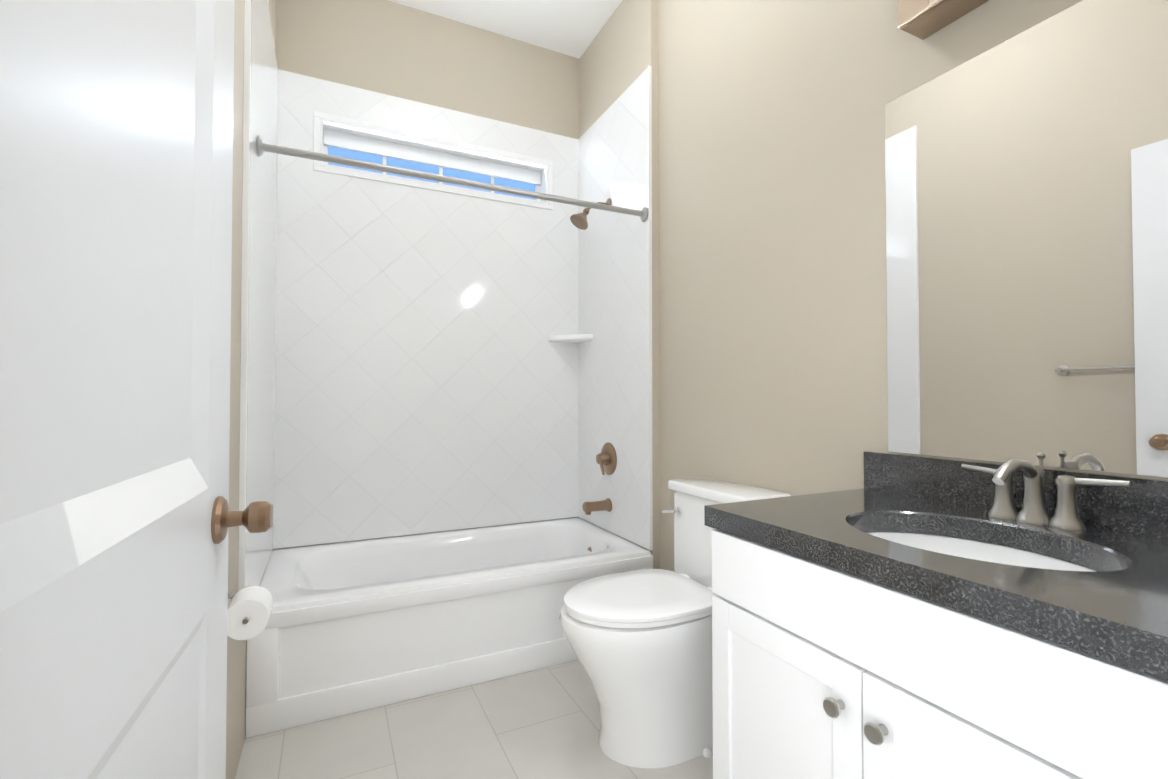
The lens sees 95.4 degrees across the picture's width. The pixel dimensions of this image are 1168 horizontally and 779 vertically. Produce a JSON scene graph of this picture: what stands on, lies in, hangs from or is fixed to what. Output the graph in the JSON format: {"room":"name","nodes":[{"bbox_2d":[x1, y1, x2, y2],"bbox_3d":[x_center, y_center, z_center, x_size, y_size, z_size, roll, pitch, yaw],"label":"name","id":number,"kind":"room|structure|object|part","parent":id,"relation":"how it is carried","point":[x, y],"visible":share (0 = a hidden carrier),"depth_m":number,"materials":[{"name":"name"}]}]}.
{"room":"bathroom","nodes":[
{"label":"bathroom","id":0,"kind":"room"},
{"bbox_2d":[226,0,275,778],"bbox_3d":[-0.830,-0.432,1.066,0.120,3.050,3.140,0,-1,-26],"label":"wall","id":1,"kind":"structure","parent":0,"point":[236,697],"depth_m":1.47,"materials":[{"name":"beige paint"}]},
{"bbox_2d":[0,0,272,778],"bbox_3d":[-0.356,0.057,0.430,0.131,2.030,0.762,0,-1,-26],"label":"door","id":2,"kind":"structure","parent":1,"relation":"in","point":[118,518],"depth_m":0.42,"materials":[{"name":"white wood"}]},
{"bbox_2d":[227,586,272,639],"bbox_3d":[-0.823,0.537,1.295,0.106,0.092,0.161,0,-1,-26],"label":"toilet paper","id":3,"kind":"object","parent":1,"relation":"attached to","point":[249,609],"visible":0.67,"depth_m":1.24,"materials":[{"name":"white paper"}]},
{"bbox_2d":[245,0,277,587],"bbox_3d":[-1.191,-0.378,1.966,0.012,2.167,0.938,0,-1,-26],"label":"wall","id":4,"kind":"structure","parent":1,"relation":"attached to","point":[261,297],"depth_m":1.88,"materials":[{"name":"white"}]},
{"bbox_2d":[257,136,647,221],"bbox_3d":[-0.402,-0.800,2.083,1.504,0.064,0.064,0,-1,-26],"label":"shower rod","id":5,"kind":"object","parent":4,"relation":"attached to","point":[262,147],"visible":1,"depth_m":2.00,"materials":[{"name":"silver metal"}]},
{"bbox_2d":[238,0,652,591],"bbox_3d":[-0.344,-0.378,1.957,1.541,2.167,0.006,1,-1,-33],"label":"trim","id":6,"kind":"structure","parent":1,"relation":"attached to","point":[244,307],"depth_m":1.55,"materials":[{"name":"white"}]},
{"bbox_2d":[273,0,578,549],"bbox_3d":[-0.724,-0.402,2.792,1.570,3.050,0.120,0,-1,-26],"label":"wall","id":7,"kind":"structure","parent":0,"point":[388,47],"depth_m":2.71,"materials":[{"name":"beige paint"}]},
{"bbox_2d":[273,69,577,548],"bbox_3d":[-0.713,-0.365,2.723,1.529,2.167,0.012,0,-1,-26],"label":"wall","id":8,"kind":"structure","parent":7,"relation":"attached to","point":[426,375],"depth_m":2.65,"materials":[{"name":"tile"}]},
{"bbox_2d":[547,334,592,342],"bbox_3d":[-0.077,-0.283,2.916,0.190,0.032,0.190,0,-1,-26],"label":"corner shelf","id":9,"kind":"object","parent":8,"relation":"attached to","point":[577,338],"visible":0.96,"depth_m":2.90,"materials":[{"name":"white plastic"}]},
{"bbox_2d":[313,111,552,209],"bbox_3d":[-0.744,-1.150,2.784,1.197,0.277,0.137,0,-1,-26],"label":"window","id":10,"kind":"structure","parent":7,"relation":"in","point":[338,136],"depth_m":2.74,"materials":[{"name":"white"}]},
{"bbox_2d":[235,660,712,778],"bbox_3d":[-0.069,1.139,1.405,1.810,0.080,3.140,0,-1,-26],"label":"floor","id":11,"kind":"structure","parent":0,"point":[543,723],"depth_m":1.67,"materials":[{"name":"tile"}]},
{"bbox_2d":[245,518,652,737],"bbox_3d":[-0.548,0.915,2.359,1.528,0.400,0.771,0,-1,-26],"label":"bathtub","id":12,"kind":"object","parent":11,"relation":"on","point":[354,626],"visible":0.75,"depth_m":1.99,"materials":[{"name":"white ceramic"}]},
{"bbox_2d":[559,477,790,767],"bbox_3d":[0.254,0.718,1.723,0.706,0.772,0.429,0,-1,-26],"label":"toilet","id":13,"kind":"object","parent":11,"relation":"on","point":[640,642],"visible":0.77,"depth_m":1.56,"materials":[{"name":"white ceramic"}]},
{"bbox_2d":[704,451,1167,778],"bbox_3d":[0.688,0.608,0.971,0.586,0.967,0.785,0,-1,-26],"label":"bathroom vanity","id":14,"kind":"object","parent":11,"relation":"on","point":[899,616],"visible":1,"depth_m":0.87,"materials":[{"name":"painted wood"},{"name":"granite"},{"name":"ceramic"}]},
{"bbox_3d":[0.436,0.529,0.854,0.029,0.031,0.107,0,-1,-26],"label":"knob","id":15,"kind":"part","parent":14,"relation":"part of","materials":[{"name":"silver metal"}]},
{"bbox_2d":[867,532,1096,571],"bbox_3d":[0.688,0.377,0.952,0.364,0.142,0.456,0,-1,-26],"label":"sink","id":16,"kind":"object","parent":14,"relation":"in","point":[960,544],"depth_m":1.06,"materials":[{"name":"white ceramic"}]},
{"bbox_2d":[961,452,1130,530],"bbox_3d":[0.850,0.194,1.034,0.169,0.137,0.276,0,-1,-26],"label":"faucet","id":17,"kind":"object","parent":14,"relation":"on","point":[1033,515],"depth_m":1.04,"materials":[{"name":"silver metal"}]},
{"bbox_2d":[389,0,622,58],"bbox_3d":[-0.069,-1.991,1.459,1.810,0.080,3.140,0,-1,-26],"label":"ceiling","id":18,"kind":"structure","parent":0,"point":[572,28],"depth_m":2.75,"materials":[{"name":"white paint"}]},
{"bbox_2d":[579,0,1167,571],"bbox_3d":[0.674,-0.420,1.790,0.160,3.050,3.140,0,-1,-26],"label":"wall","id":19,"kind":"structure","parent":0,"point":[772,268],"depth_m":1.79,"materials":[{"name":"beige paint"}]},
{"bbox_2d":[578,68,648,549],"bbox_3d":[0.135,-0.365,2.710,0.012,2.167,0.748,0,-1,-26],"label":"wall","id":20,"kind":"structure","parent":19,"relation":"attached to","point":[613,319],"depth_m":2.64,"materials":[{"name":"tile"}]},
{"bbox_2d":[570,198,611,229],"bbox_3d":[0.031,-0.891,2.676,0.212,0.176,0.100,0,-1,-26],"label":"shower head","id":21,"kind":"object","parent":20,"relation":"attached to","point":[579,220],"visible":0.77,"depth_m":2.65},
{"bbox_2d":[582,498,611,514],"bbox_3d":[0.063,0.587,2.666,0.141,0.070,0.068,0,-1,-26],"label":"tub spout","id":22,"kind":"object","parent":20,"relation":"attached to","point":[590,507],"visible":1,"depth_m":2.65,"materials":[{"name":"brown metal"}]},
{"bbox_2d":[596,442,616,474],"bbox_3d":[0.097,0.351,2.686,0.066,0.164,0.164,0,-1,-26],"label":"tub valve","id":23,"kind":"object","parent":20,"relation":"attached to","point":[606,459],"visible":1,"depth_m":2.66,"materials":[{"name":"brown metal"}]},
{"bbox_2d":[898,0,988,39],"bbox_3d":[0.932,-0.948,1.054,0.100,0.130,0.575,0,-1,-26],"label":"sconce","id":24,"kind":"object","parent":19,"relation":"attached to","point":[922,19],"visible":1,"depth_m":1.25,"materials":[{"name":"brown metal"}]},
{"bbox_2d":[885,0,1167,477],"bbox_3d":[0.961,-0.304,1.091,0.004,0.925,0.715,0,-1,-26],"label":"mirror","id":25,"kind":"object","parent":19,"relation":"attached to","point":[1026,174],"visible":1,"depth_m":1.11,"materials":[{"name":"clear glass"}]}
]}

